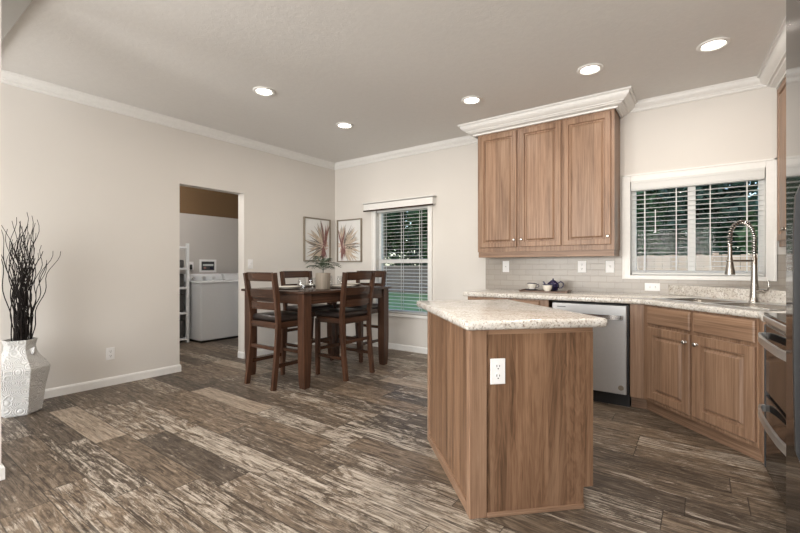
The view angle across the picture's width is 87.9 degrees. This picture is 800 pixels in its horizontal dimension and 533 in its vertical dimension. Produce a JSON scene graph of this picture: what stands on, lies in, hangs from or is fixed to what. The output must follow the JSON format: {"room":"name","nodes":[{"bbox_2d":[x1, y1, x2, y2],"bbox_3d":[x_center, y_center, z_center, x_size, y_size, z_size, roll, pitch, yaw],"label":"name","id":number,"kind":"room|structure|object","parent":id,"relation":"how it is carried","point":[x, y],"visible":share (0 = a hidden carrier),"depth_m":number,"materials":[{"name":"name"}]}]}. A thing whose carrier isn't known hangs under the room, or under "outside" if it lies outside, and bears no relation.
{"room":"kitchen dining area","nodes":[
{"label":"kitchen dining area","id":0,"kind":"room"},
{"bbox_2d":[0,0,0,464],"bbox_3d":[-2.434,-0.207,1.957,0.120,2.715,0.790,0,0,36],"label":"wall partition","id":1,"kind":"structure","parent":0,"point":[0,0],"depth_m":2.24,"materials":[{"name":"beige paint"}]},
{"bbox_2d":[0,463,4,480],"bbox_3d":[-2.430,1.110,1.962,0.146,0.080,0.803,0,0,36],"label":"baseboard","id":2,"kind":"structure","parent":1,"relation":"attached to","point":[2,468],"depth_m":2.23,"materials":[{"name":"white paint"}]},
{"bbox_2d":[1,83,334,388],"bbox_3d":[-3.454,-0.220,3.227,0.125,2.740,8.340,0,0,36],"label":"wall","id":3,"kind":"structure","parent":0,"point":[101,187],"depth_m":4.06,"materials":[{"name":"beige paint"}]},
{"bbox_2d":[1,0,32,41],"bbox_3d":[-1.443,-1.577,1.237,5.470,0.025,1.097,0,0,36],"label":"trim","id":4,"kind":"structure","parent":3,"relation":"attached to","point":[11,10],"depth_m":2.56,"materials":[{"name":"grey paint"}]},
{"bbox_2d":[106,347,114,359],"bbox_3d":[-2.798,0.842,4.012,0.008,0.118,0.072,0,0,36],"label":"wall outlet","id":5,"kind":"object","parent":3,"relation":"attached to","point":[110,352],"visible":1,"depth_m":4.01,"materials":[{"name":"white plastic"}]},
{"bbox_2d":[44,364,180,398],"bbox_3d":[-3.411,1.110,3.271,0.133,0.080,3.260,0,0,36],"label":"baseboard","id":6,"kind":"structure","parent":3,"relation":"attached to","point":[94,384],"depth_m":3.99,"materials":[{"name":"white paint"}]},
{"bbox_2d":[1,69,477,169],"bbox_3d":[-1.130,-1.545,4.125,2.570,0.090,3.910,0,0,36],"label":"trim","id":7,"kind":"structure","parent":3,"relation":"attached to","point":[7,77],"depth_m":4.67,"materials":[{"name":"white paint"}]},
{"bbox_2d":[303,216,330,261],"bbox_3d":[-1.224,-0.395,6.150,0.030,0.640,0.520,0,0,36],"label":"framed print","id":8,"kind":"object","parent":3,"relation":"attached to","point":[316,231],"visible":0.95,"depth_m":6.13,"materials":[{"name":"paper"}]},
{"bbox_2d":[180,213,237,273],"bbox_3d":[-2.854,-0.220,6.015,2.195,2.740,3.750,0,0,36],"label":"wall","id":9,"kind":"structure","parent":0,"point":[208,237],"depth_m":7.15,"materials":[{"name":"grey paint"}]},
{"bbox_2d":[199,259,215,271],"bbox_3d":[-3.281,-0.010,7.101,0.025,0.220,0.300,0,0,36],"label":"box","id":10,"kind":"object","parent":9,"relation":"attached to","point":[205,265],"visible":1,"depth_m":7.09,"materials":[{"name":"white plastic"}]},
{"bbox_2d":[180,186,237,218],"bbox_3d":[-3.699,-1.230,6.632,0.104,0.720,3.550,0,0,36],"label":"trim","id":11,"kind":"structure","parent":9,"relation":"attached to","point":[196,201],"depth_m":7.11,"materials":[{"name":"brown paint"}]},
{"bbox_2d":[315,273,330,288],"bbox_3d":[-0.806,0.151,4.340,0.158,0.167,0.158,0,0,36],"label":"pot","id":12,"kind":"object","parent":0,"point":[322,280],"depth_m":4.27,"materials":[{"name":"beige ceramic"}]},
{"bbox_2d":[0,338,785,532],"bbox_3d":[-2.008,1.200,2.345,7.890,0.100,8.820,0,0,36],"label":"floor","id":13,"kind":"structure","parent":0,"point":[199,448],"depth_m":2.42,"materials":[{"name":"brown wood"}]},
{"bbox_2d":[1,337,50,417],"bbox_3d":[-2.994,0.861,3.269,0.369,0.578,0.347,0,0,36],"label":"floor vase","id":14,"kind":"object","parent":13,"relation":"on","point":[24,371],"visible":0.91,"depth_m":3.18,"materials":[{"name":"white ceramic"}]},
{"bbox_2d":[1,258,11,340],"bbox_3d":[-3.097,0.142,3.224,0.140,1.077,0.068,0,0,-33],"label":"twig","id":15,"kind":"object","parent":14,"relation":"in","point":[1,258],"visible":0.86,"depth_m":3.24,"materials":[{"name":"black wood"}]},
{"bbox_2d":[1,229,14,321],"bbox_3d":[-3.032,0.193,3.206,0.048,0.974,0.132,0,0,18],"label":"twig","id":16,"kind":"object","parent":14,"relation":"in","point":[1,229],"visible":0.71,"depth_m":3.21,"materials":[{"name":"black wood"}]},
{"bbox_2d":[1,225,17,340],"bbox_3d":[-2.949,0.187,3.144,0.042,0.986,0.188,0,0,-22],"label":"twig","id":17,"kind":"object","parent":14,"relation":"in","point":[1,225],"visible":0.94,"depth_m":3.16,"materials":[{"name":"brown wood"}]},
{"bbox_2d":[6,254,13,331],"bbox_3d":[-3.066,0.284,3.272,0.048,0.792,0.102,0,0,-34],"label":"twig","id":18,"kind":"object","parent":14,"relation":"in","point":[8,254],"visible":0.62,"depth_m":3.25,"materials":[{"name":"brown wood"}]},
{"bbox_2d":[5,229,15,340],"bbox_3d":[-3.013,0.196,3.215,0.050,0.968,0.068,0,0,36],"label":"twig","id":19,"kind":"object","parent":14,"relation":"in","point":[7,229],"visible":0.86,"depth_m":3.22,"materials":[{"name":"brown wood"}]},
{"bbox_2d":[9,244,15,340],"bbox_3d":[-3.018,0.247,3.237,0.046,0.866,0.017,0,0,-7],"label":"twig","id":20,"kind":"object","parent":14,"relation":"in","point":[13,244],"visible":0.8,"depth_m":3.24,"materials":[{"name":"brown wood"}]},
{"bbox_2d":[9,217,18,321],"bbox_3d":[-3.028,0.146,3.257,0.059,1.069,0.060,0,0,36],"label":"twig","id":21,"kind":"object","parent":14,"relation":"in","point":[16,217],"visible":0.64,"depth_m":3.25,"materials":[{"name":"black wood"}]},
{"bbox_2d":[12,222,17,340],"bbox_3d":[-3.015,0.162,3.248,0.035,1.036,0.035,0,0,36],"label":"twig","id":22,"kind":"object","parent":14,"relation":"in","point":[12,222],"visible":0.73,"depth_m":3.25,"materials":[{"name":"brown wood"}]},
{"bbox_2d":[12,221,20,328],"bbox_3d":[-2.962,0.163,3.215,0.034,1.035,0.081,0,0,-11],"label":"twig","id":23,"kind":"object","parent":14,"relation":"in","point":[20,221],"visible":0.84,"depth_m":3.23,"materials":[{"name":"black wood"}]},
{"bbox_2d":[13,253,22,340],"bbox_3d":[-2.961,0.261,3.216,0.067,0.838,0.042,0,0,-31],"label":"twig","id":24,"kind":"object","parent":14,"relation":"in","point":[13,253],"visible":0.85,"depth_m":3.22,"materials":[{"name":"black wood"}]},
{"bbox_2d":[14,238,22,339],"bbox_3d":[-2.938,0.229,3.218,0.095,0.902,0.046,0,0,12],"label":"twig","id":25,"kind":"object","parent":14,"relation":"in","point":[17,238],"visible":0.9,"depth_m":3.22,"materials":[{"name":"brown wood"}]},
{"bbox_2d":[15,266,22,340],"bbox_3d":[-2.928,0.337,3.197,0.096,0.686,0.042,0,0,36],"label":"twig","id":26,"kind":"object","parent":14,"relation":"in","point":[19,266],"visible":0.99,"depth_m":3.21,"materials":[{"name":"black wood"}]},
{"bbox_2d":[19,254,25,340],"bbox_3d":[-2.943,0.285,3.236,0.024,0.789,0.058,0,0,-16],"label":"twig","id":27,"kind":"object","parent":14,"relation":"in","point":[24,254],"visible":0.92,"depth_m":3.23,"materials":[{"name":"black wood"}]},
{"bbox_2d":[21,232,27,340],"bbox_3d":[-2.926,0.207,3.231,0.072,0.946,0.040,0,0,36],"label":"twig","id":28,"kind":"object","parent":14,"relation":"in","point":[27,232],"visible":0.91,"depth_m":3.24,"materials":[{"name":"brown wood"}]},
{"bbox_2d":[24,253,27,339],"bbox_3d":[-2.931,0.288,3.253,0.050,0.784,0.026,0,0,36],"label":"twig","id":29,"kind":"object","parent":14,"relation":"in","point":[25,253],"visible":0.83,"depth_m":3.25,"materials":[{"name":"brown wood"}]},
{"bbox_2d":[23,228,29,339],"bbox_3d":[-2.926,0.173,3.252,0.052,1.014,0.029,0,0,5],"label":"twig","id":30,"kind":"object","parent":14,"relation":"in","point":[26,228],"visible":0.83,"depth_m":3.25,"materials":[{"name":"brown wood"}]},
{"bbox_2d":[23,225,34,336],"bbox_3d":[-2.882,0.172,3.241,0.165,1.017,0.034,0,0,22],"label":"twig","id":31,"kind":"object","parent":14,"relation":"in","point":[34,225],"visible":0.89,"depth_m":3.25,"materials":[{"name":"brown wood"}]},
{"bbox_2d":[26,225,34,339],"bbox_3d":[-2.912,0.176,3.269,0.054,1.008,0.052,0,0,36],"label":"twig","id":32,"kind":"object","parent":14,"relation":"in","point":[27,225],"visible":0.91,"depth_m":3.27,"materials":[{"name":"brown wood"}]},
{"bbox_2d":[23,255,38,334],"bbox_3d":[-2.887,0.287,3.231,0.157,0.786,0.042,0,0,18],"label":"twig","id":33,"kind":"object","parent":14,"relation":"in","point":[38,255],"visible":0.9,"depth_m":3.23,"materials":[{"name":"brown wood"}]},
{"bbox_2d":[30,230,32,327],"bbox_3d":[-2.936,0.166,3.307,0.024,1.029,0.025,0,0,36],"label":"twig","id":34,"kind":"object","parent":14,"relation":"in","point":[32,230],"visible":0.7,"depth_m":3.31,"materials":[{"name":"black wood"}]},
{"bbox_2d":[29,220,38,337],"bbox_3d":[-2.927,0.150,3.326,0.043,1.060,0.064,0,0,36],"label":"twig","id":35,"kind":"object","parent":14,"relation":"in","point":[37,220],"visible":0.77,"depth_m":3.32,"materials":[{"name":"black wood"}]},
{"bbox_2d":[27,236,42,332],"bbox_3d":[-2.923,0.206,3.325,0.100,0.948,0.024,0,0,-24],"label":"twig","id":36,"kind":"object","parent":14,"relation":"in","point":[35,236],"visible":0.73,"depth_m":3.31,"materials":[{"name":"brown wood"}]},
{"bbox_2d":[29,245,42,339],"bbox_3d":[-2.881,0.256,3.283,0.106,0.848,0.019,0,0,0],"label":"twig","id":37,"kind":"object","parent":14,"relation":"in","point":[41,245],"visible":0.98,"depth_m":3.28,"materials":[{"name":"brown wood"}]},
{"bbox_2d":[31,256,52,335],"bbox_3d":[-2.875,0.277,3.319,0.161,0.806,0.029,0,0,-22],"label":"twig","id":38,"kind":"object","parent":14,"relation":"in","point":[52,256],"visible":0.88,"depth_m":3.32,"materials":[{"name":"brown wood"}]},
{"bbox_2d":[31,251,60,338],"bbox_3d":[-2.846,0.278,3.332,0.200,0.804,0.059,0,0,-27],"label":"twig","id":39,"kind":"object","parent":14,"relation":"in","point":[60,251],"visible":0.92,"depth_m":3.31,"materials":[{"name":"brown wood"}]},
{"bbox_2d":[180,243,188,342],"bbox_3d":[-3.611,0.400,6.128,0.480,1.500,0.760,0,0,36],"label":"shelving rack","id":40,"kind":"object","parent":13,"relation":"on","point":[186,338],"visible":0.27,"depth_m":6.27,"materials":[{"name":"white metal"}]},
{"bbox_2d":[180,320,183,337],"bbox_3d":[-3.602,0.945,6.140,0.380,0.270,0.630,0,0,36],"label":"storage bin","id":41,"kind":"object","parent":40,"relation":"on","point":[181,321],"visible":0.2,"depth_m":6.25,"materials":[{"name":"grey fabric"}]},
{"bbox_2d":[180,294,183,311],"bbox_3d":[-3.602,0.554,6.140,0.380,0.270,0.630,0,0,36],"label":"storage bin","id":42,"kind":"object","parent":40,"relation":"on","point":[181,295],"visible":0.2,"depth_m":6.26,"materials":[{"name":"grey plastic"}]},
{"bbox_2d":[180,274,183,286],"bbox_3d":[-3.602,0.209,6.140,0.380,0.200,0.630,0,0,36],"label":"storage bin","id":43,"kind":"object","parent":40,"relation":"on","point":[181,275],"visible":0.2,"depth_m":6.25,"materials":[{"name":"grey fabric"}]},
{"bbox_2d":[180,273,237,342],"bbox_3d":[-3.059,0.635,6.679,0.702,1.030,0.680,0,0,36],"label":"washing machine","id":44,"kind":"object","parent":13,"relation":"on","point":[213,300],"visible":0.74,"depth_m":6.41,"materials":[{"name":"white metal"}]},
{"bbox_2d":[221,273,237,280],"bbox_3d":[-2.641,0.635,7.252,0.702,1.030,0.680,0,0,36],"label":"dryer","id":45,"kind":"object","parent":13,"relation":"on","point":[225,276],"visible":0.15,"depth_m":7.18,"materials":[{"name":"white metal"}]},
{"bbox_2d":[243,272,297,390],"bbox_3d":[-1.215,0.604,4.127,0.474,1.098,0.486,0,0,36],"label":"dining chair","id":46,"kind":"object","parent":13,"relation":"on","point":[279,320],"visible":0.82,"depth_m":3.99,"materials":[{"name":"brown wood"}]},
{"bbox_2d":[280,271,333,360],"bbox_3d":[-1.123,0.604,5.055,0.486,1.098,0.474,0,0,36],"label":"dining chair","id":47,"kind":"object","parent":13,"relation":"on","point":[283,274],"visible":0.42,"depth_m":5.06,"materials":[{"name":"brown wood"}]},
{"bbox_2d":[241,284,391,389],"bbox_3d":[-0.892,0.693,4.650,0.995,0.915,1.340,0,0,36],"label":"dining table","id":48,"kind":"object","parent":13,"relation":"on","point":[307,296],"visible":0.69,"depth_m":4.14,"materials":[{"name":"brown wood"}]},
{"bbox_2d":[306,256,340,288],"bbox_3d":[-0.796,0.063,4.332,0.369,0.343,0.369,0,0,14],"label":"potted fern","id":49,"kind":"object","parent":48,"relation":"on","point":[322,280],"visible":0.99,"depth_m":4.28,"materials":[{"name":"green plant"}]},
{"bbox_3d":[-1.151,0.229,4.308,0.316,0.011,0.316,0,0,36],"label":"charger plate","id":50,"kind":"object","parent":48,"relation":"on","visible":0},
{"bbox_2d":[279,286,300,288],"bbox_3d":[-1.151,0.215,4.308,0.260,0.023,0.260,0,0,36],"label":"dinner plate","id":51,"kind":"object","parent":50,"relation":"on","point":[282,287],"visible":0.94,"depth_m":4.25,"materials":[{"name":"white ceramic"}]},
{"bbox_2d":[315,272,375,380],"bbox_3d":[-0.589,0.604,4.454,0.486,1.098,0.474,0,0,36],"label":"dining chair","id":52,"kind":"object","parent":13,"relation":"on","point":[342,316],"visible":1,"depth_m":4.36,"materials":[{"name":"brown wood"}]},
{"bbox_2d":[335,271,386,362],"bbox_3d":[-0.501,0.604,5.266,0.474,1.098,0.486,0,0,36],"label":"dining chair","id":53,"kind":"object","parent":13,"relation":"on","point":[359,326],"visible":0.34,"depth_m":5.19,"materials":[{"name":"brown wood"}]},
{"bbox_2d":[427,311,592,518],"bbox_3d":[0.576,0.720,2.374,0.666,0.860,0.893,0,0,-9],"label":"kitchen island","id":54,"kind":"object","parent":13,"relation":"on","point":[522,445],"visible":0.89,"depth_m":1.95,"materials":[{"name":"brown wood"}]},
{"bbox_2d":[490,358,504,383],"bbox_3d":[0.450,0.482,1.906,0.072,0.118,0.008,0,0,-9],"label":"wall outlet","id":55,"kind":"object","parent":54,"relation":"attached to","point":[497,366],"visible":1,"depth_m":1.90,"materials":[{"name":"white plastic"}]},
{"bbox_2d":[417,299,606,329],"bbox_3d":[0.553,0.267,2.478,0.704,0.045,1.152,0,0,-9],"label":"island countertop","id":56,"kind":"structure","parent":54,"relation":"on","point":[500,314],"depth_m":2.07,"materials":[{"name":"beige stone"}]},
{"bbox_2d":[468,296,556,307],"bbox_3d":[1.234,0.725,4.274,0.803,0.850,0.860,0,0,36],"label":"base cabinet","id":57,"kind":"object","parent":13,"relation":"on","point":[547,303],"visible":0.05,"depth_m":3.84,"materials":[{"name":"brown wood"}]},
{"bbox_2d":[552,300,630,406],"bbox_3d":[1.786,0.731,3.778,0.603,0.838,0.791,0,0,36],"label":"dishwasher","id":58,"kind":"object","parent":13,"relation":"on","point":[611,343],"visible":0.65,"depth_m":3.42,"materials":[{"name":"silver metal"}]},
{"bbox_2d":[630,304,766,462],"bbox_3d":[2.371,0.725,2.955,1.296,0.850,1.630,0,0,36],"label":"base cabinet","id":59,"kind":"object","parent":13,"relation":"on","point":[701,372],"visible":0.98,"depth_m":2.77,"materials":[{"name":"brown wood"}]},
{"bbox_2d":[463,285,785,321],"bbox_3d":[1.774,0.235,3.395,2.801,0.130,1.646,0,0,36],"label":"countertop","id":60,"kind":"structure","parent":59,"relation":"on","point":[674,291],"depth_m":3.44,"materials":[{"name":"beige stone"}]},
{"bbox_2d":[519,288,571,292],"bbox_3d":[1.480,0.246,4.231,0.474,0.022,0.240,0,0,32],"label":"serving tray","id":61,"kind":"object","parent":60,"relation":"on","point":[525,289],"visible":0.94,"depth_m":4.15,"materials":[{"name":"brown wood"}]},
{"bbox_2d":[542,284,554,290],"bbox_3d":[1.475,0.213,4.142,0.106,0.067,0.099,0,0,37],"label":"tea cup","id":62,"kind":"object","parent":61,"relation":"on","point":[547,287],"visible":0.96,"depth_m":4.11,"materials":[{"name":"white ceramic"}]},
{"bbox_2d":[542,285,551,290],"bbox_3d":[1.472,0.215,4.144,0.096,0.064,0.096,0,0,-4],"label":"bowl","id":63,"kind":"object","parent":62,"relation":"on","point":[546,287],"depth_m":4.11,"materials":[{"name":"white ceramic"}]},
{"bbox_2d":[543,278,563,290],"bbox_3d":[1.562,0.183,4.234,0.174,0.127,0.122,0,0,-6],"label":"teapot","id":64,"kind":"object","parent":61,"relation":"on","point":[553,282],"visible":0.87,"depth_m":4.19,"materials":[{"name":"blue ceramic"}]},
{"bbox_3d":[1.380,0.240,4.341,0.126,0.013,0.126,0,0,36],"label":"saucer","id":65,"kind":"object","parent":61,"relation":"on","visible":0},
{"bbox_2d":[527,283,538,288],"bbox_3d":[1.383,0.206,4.338,0.099,0.067,0.106,0,0,-33],"label":"tea cup","id":66,"kind":"object","parent":65,"relation":"on","point":[530,285],"visible":0.95,"depth_m":4.31,"materials":[{"name":"white ceramic"}]},
{"bbox_2d":[653,297,785,310],"bbox_3d":[2.329,0.341,2.899,0.500,0.178,0.900,0,0,-9],"label":"sink","id":67,"kind":"object","parent":60,"relation":"in","point":[767,306],"visible":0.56,"depth_m":2.89,"materials":[{"name":"silver metal"}]},
{"bbox_2d":[725,220,769,302],"bbox_3d":[2.406,-0.037,2.873,0.260,0.579,0.139,0,0,-9],"label":"kitchen faucet","id":68,"kind":"object","parent":60,"relation":"on","point":[729,270],"visible":1,"depth_m":2.90,"materials":[{"name":"silver metal"}]},
{"bbox_2d":[758,312,785,505],"bbox_3d":[1.939,0.697,1.757,0.591,0.907,0.758,0,0,32],"label":"range","id":69,"kind":"object","parent":13,"relation":"on","point":[773,338],"visible":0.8,"depth_m":1.98,"materials":[{"name":"grey metal"}]},
{"bbox_2d":[764,312,785,324],"bbox_3d":[1.959,0.253,1.745,0.534,0.018,0.758,0,0,32],"label":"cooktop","id":70,"kind":"object","parent":69,"relation":"in","point":[773,318],"depth_m":2.03,"materials":[{"name":"silver metal"}]},
{"bbox_2d":[786,0,799,532],"bbox_3d":[0.889,0.250,0.416,0.715,1.800,0.900,0,0,36],"label":"refrigerator","id":71,"kind":"object","parent":13,"relation":"on","point":[792,6],"visible":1,"depth_m":0.89,"materials":[{"name":"grey metal"}]},
{"bbox_2d":[1,0,785,162],"bbox_3d":[-2.008,-1.640,2.345,7.890,0.100,8.820,0,0,36],"label":"ceiling","id":72,"kind":"structure","parent":0,"point":[400,72],"depth_m":3.13,"materials":[{"name":"paint"}]},
{"bbox_2d":[253,86,274,95],"bbox_3d":[-1.232,-1.583,3.760,0.196,0.011,0.196,0,0,36],"label":"recessed light","id":73,"kind":"object","parent":72,"relation":"in","point":[262,91],"visible":1,"depth_m":3.75,"materials":[{"name":"white paint"}]},
{"bbox_2d":[336,122,352,128],"bbox_3d":[-0.622,-1.583,4.664,0.196,0.011,0.196,0,0,36],"label":"recessed light","id":74,"kind":"object","parent":72,"relation":"in","point":[344,125],"visible":1,"depth_m":4.66,"materials":[{"name":"white"}]},
{"bbox_2d":[461,96,481,104],"bbox_3d":[0.684,-1.583,3.958,0.196,0.011,0.196,0,0,36],"label":"recessed light","id":75,"kind":"object","parent":72,"relation":"in","point":[469,100],"visible":1,"depth_m":3.96,"materials":[{"name":"white"}]},
{"bbox_2d":[577,63,603,75],"bbox_3d":[1.529,-1.583,3.341,0.196,0.011,0.196,0,0,36],"label":"recessed light","id":76,"kind":"object","parent":72,"relation":"in","point":[593,68],"visible":1,"depth_m":3.33,"materials":[{"name":"white"}]},
{"bbox_2d":[697,37,730,51],"bbox_3d":[2.242,-1.583,2.969,0.196,0.011,0.196,0,0,36],"label":"recessed light","id":77,"kind":"object","parent":72,"relation":"in","point":[714,44],"visible":1,"depth_m":2.96,"materials":[{"name":"white"}]},
{"bbox_2d":[335,87,785,347],"bbox_3d":[1.278,-0.220,4.862,5.590,2.740,0.120,0,0,36],"label":"wall","id":78,"kind":"structure","parent":0,"point":[742,126],"depth_m":5.09,"materials":[{"name":"beige paint"}]},
{"bbox_2d":[238,337,426,358],"bbox_3d":[-0.452,1.110,5.063,2.800,0.080,1.595,0,0,36],"label":"baseboard","id":79,"kind":"structure","parent":78,"relation":"attached to","point":[402,347],"depth_m":5.57,"materials":[{"name":"white paint"}]},
{"bbox_2d":[337,218,361,261],"bbox_3d":[-0.765,-0.390,6.261,0.500,0.645,0.030,0,0,36],"label":"framed print","id":80,"kind":"object","parent":78,"relation":"attached to","point":[349,231],"visible":1,"depth_m":6.25,"materials":[{"name":"paper"}]},
{"bbox_2d":[362,195,436,211],"bbox_3d":[-0.033,-0.851,5.682,1.205,0.126,0.099,0,0,36],"label":"window valance","id":81,"kind":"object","parent":78,"relation":"attached to","point":[430,199],"depth_m":5.59,"materials":[{"name":"white paint"}]},
{"bbox_2d":[371,205,432,318],"bbox_3d":[0.007,-0.098,5.699,1.020,1.575,0.026,0,0,36],"label":"trim","id":82,"kind":"structure","parent":78,"relation":"attached to","point":[430,207],"depth_m":5.43,"materials":[{"name":"white paint"}]},
{"bbox_2d":[379,209,427,312],"bbox_3d":[0.066,-0.083,5.779,0.890,1.465,0.057,0,0,36],"label":"window","id":83,"kind":"structure","parent":78,"relation":"in","point":[381,262],"depth_m":6.01,"materials":[{"name":"white paint"}]},
{"bbox_2d":[377,206,427,314],"bbox_3d":[0.032,-0.086,5.734,0.866,1.455,0.060,0,0,36],"label":"window blind","id":84,"kind":"object","parent":83,"relation":"attached to","point":[403,210],"visible":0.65,"depth_m":5.69,"materials":[{"name":"white plastic"}]},
{"bbox_2d":[458,86,636,138],"bbox_3d":[1.479,-1.528,4.345,1.715,0.121,0.473,0,0,36],"label":"trim","id":85,"kind":"structure","parent":78,"relation":"attached to","point":[623,99],"depth_m":4.07,"materials":[{"name":"white paint"}]},
{"bbox_2d":[478,109,619,257],"bbox_3d":[1.517,-0.787,4.380,1.385,1.375,0.374,0,0,36],"label":"upper cabinet","id":86,"kind":"object","parent":78,"relation":"attached to","point":[552,188],"visible":1,"depth_m":4.18,"materials":[{"name":"brown wood"}]},
{"bbox_2d":[486,254,785,293],"bbox_3d":[1.281,0.085,2.823,2.940,0.370,3.170,0,0,36],"label":"backsplash","id":87,"kind":"structure","parent":78,"relation":"attached to","point":[522,271],"depth_m":4.35,"materials":[{"name":"grey tile"}]},
{"bbox_2d":[503,261,508,271],"bbox_3d":[1.226,0.000,4.809,0.078,0.128,0.010,0,0,36],"label":"wall outlet","id":88,"kind":"object","parent":87,"relation":"attached to","point":[505,263],"visible":1,"depth_m":4.80,"materials":[{"name":"white plastic"}]},
{"bbox_2d":[578,261,585,272],"bbox_3d":[1.895,0.002,4.322,0.083,0.122,0.008,0,0,36],"label":"wall outlet","id":89,"kind":"object","parent":87,"relation":"attached to","point":[581,264],"visible":1,"depth_m":4.32,"materials":[{"name":"white plastic"}]},
{"bbox_2d":[606,261,613,272],"bbox_3d":[2.104,0.002,4.160,0.080,0.120,0.023,0,0,36],"label":"wall switch","id":90,"kind":"object","parent":87,"relation":"attached to","point":[609,264],"visible":1,"depth_m":4.16,"materials":[{"name":"white plastic"}]},
{"bbox_2d":[645,283,659,290],"bbox_3d":[2.402,0.195,3.951,0.125,0.075,0.008,0,0,36],"label":"wall outlet","id":91,"kind":"object","parent":87,"relation":"attached to","point":[648,286],"visible":1,"depth_m":3.95,"materials":[{"name":"white plastic"}]},
{"bbox_2d":[631,179,764,275],"bbox_3d":[2.715,-0.372,3.845,1.000,0.915,0.057,0,0,36],"label":"window","id":92,"kind":"structure","parent":78,"relation":"in","point":[691,237],"depth_m":3.82,"materials":[{"name":"white paint"}]},
{"bbox_2d":[631,167,764,275],"bbox_3d":[2.674,-0.377,3.789,0.986,0.907,0.086,0,0,36],"label":"window blind","id":93,"kind":"object","parent":92,"relation":"attached to","point":[754,174],"visible":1,"depth_m":3.75,"materials":[{"name":"white plastic"}]},
{"bbox_2d":[628,76,768,113],"bbox_3d":[2.644,-1.545,3.748,1.170,0.090,0.068,0,0,36],"label":"trim","id":94,"kind":"structure","parent":78,"relation":"attached to","point":[751,83],"depth_m":3.71,"materials":[{"name":"white paint"}]},
{"bbox_2d":[622,158,776,280],"bbox_3d":[2.656,-0.387,3.765,1.134,1.018,0.026,0,0,36],"label":"trim","id":95,"kind":"structure","parent":78,"relation":"attached to","point":[770,165],"depth_m":3.64,"materials":[{"name":"white paint"}]},
{"bbox_2d":[685,285,785,290],"bbox_3d":[2.653,0.215,3.119,1.057,0.086,1.057,0,0,36],"label":"trim","id":96,"kind":"structure","parent":78,"relation":"attached to","point":[760,288],"depth_m":3.40,"materials":[{"name":"beige stone"}]},
{"bbox_2d":[757,16,785,88],"bbox_3d":[2.632,-1.528,2.789,0.145,0.121,1.621,0,0,33],"label":"trim","id":97,"kind":"structure","parent":78,"relation":"attached to","point":[772,73],"depth_m":3.13,"materials":[{"name":"white paint"}]},
{"bbox_2d":[777,77,785,246],"bbox_3d":[2.766,-0.787,2.700,0.275,1.375,1.578,0,0,33],"label":"upper cabinet","id":98,"kind":"object","parent":78,"relation":"attached to","point":[781,92],"visible":0.42,"depth_m":3.26,"materials":[{"name":"brown wood"}]},
{"label":"outside","id":99,"kind":"structure","parent":0,"visible":0},
{"bbox_2d":[389,292,427,311],"bbox_3d":[6.612,1.750,26.015,70.000,0.100,40.180,0,0,36],"label":"lawn","id":100,"kind":"structure","parent":99,"point":[407,296],"depth_m":20.75,"materials":[{"name":"green plant"}]},
{"bbox_2d":[383,211,409,240],"bbox_3d":[-1.988,-2.695,32.720,5.264,8.794,4.400,0,0,36],"label":"tree","id":101,"kind":"object","parent":100,"relation":"on","point":[386,232],"visible":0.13,"depth_m":32.13,"materials":[{"name":"green plant"}]},
{"bbox_2d":[383,211,422,265],"bbox_3d":[-0.721,-3.730,40.758,6.443,11.069,6.075,0,0,36],"label":"tree","id":102,"kind":"object","parent":100,"relation":"on","point":[389,244],"visible":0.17,"depth_m":39.38,"materials":[{"name":"green plant"}]},
{"bbox_2d":[383,265,427,293],"bbox_3d":[-1.342,0.800,28.294,16.564,1.800,0.120,0,0,36],"label":"fence","id":103,"kind":"object","parent":100,"relation":"on","point":[390,274],"visible":0.16,"depth_m":26.88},
{"bbox_2d":[407,210,427,257],"bbox_3d":[2.820,-2.459,29.585,4.274,8.323,5.473,0,0,-38],"label":"tree","id":104,"kind":"object","parent":100,"relation":"on","point":[424,237],"visible":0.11,"depth_m":29.67,"materials":[{"name":"green plant"}]},
{"bbox_2d":[408,230,427,265],"bbox_3d":[3.015,-3.127,35.941,4.330,9.657,5.191,0,0,-27],"label":"tree","id":105,"kind":"object","parent":100,"relation":"on","point":[414,242],"visible":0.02,"depth_m":35.70,"materials":[{"name":"green plant"}]},
{"bbox_2d":[637,190,670,268],"bbox_3d":[5.405,-1.359,11.311,3.420,6.124,3.193,0,0,39],"label":"tree","id":106,"kind":"object","parent":100,"relation":"on","point":[640,221],"visible":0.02,"depth_m":10.58,"materials":[{"name":"green plant"}]},
{"bbox_2d":[639,189,753,268],"bbox_3d":[12.882,-1.103,18.203,7.014,5.758,6.271,0,0,36],"label":"tree","id":107,"kind":"object","parent":100,"relation":"on","point":[720,246],"visible":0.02,"depth_m":16.75,"materials":[{"name":"green plant"}]},
{"bbox_2d":[637,253,757,271],"bbox_3d":[6.044,0.715,8.291,9.284,1.970,0.120,0,0,36],"label":"fence","id":108,"kind":"object","parent":100,"relation":"on","point":[640,261],"visible":0.1,"depth_m":8.29,"materials":[{"name":"brown wood"}]},
{"bbox_2d":[641,180,757,265],"bbox_3d":[9.538,-1.344,13.217,4.227,6.093,3.818,0,0,36],"label":"tree","id":109,"kind":"object","parent":100,"relation":"on","point":[722,232],"visible":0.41,"depth_m":12.73,"materials":[{"name":"green plant"}]},
{"bbox_2d":[734,211,757,263],"bbox_3d":[8.944,-1.134,8.738,3.080,5.675,3.427,0,0,36],"label":"tree","id":110,"kind":"object","parent":100,"relation":"on","point":[750,213],"visible":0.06,"depth_m":9.63,"materials":[{"name":"green plant"}]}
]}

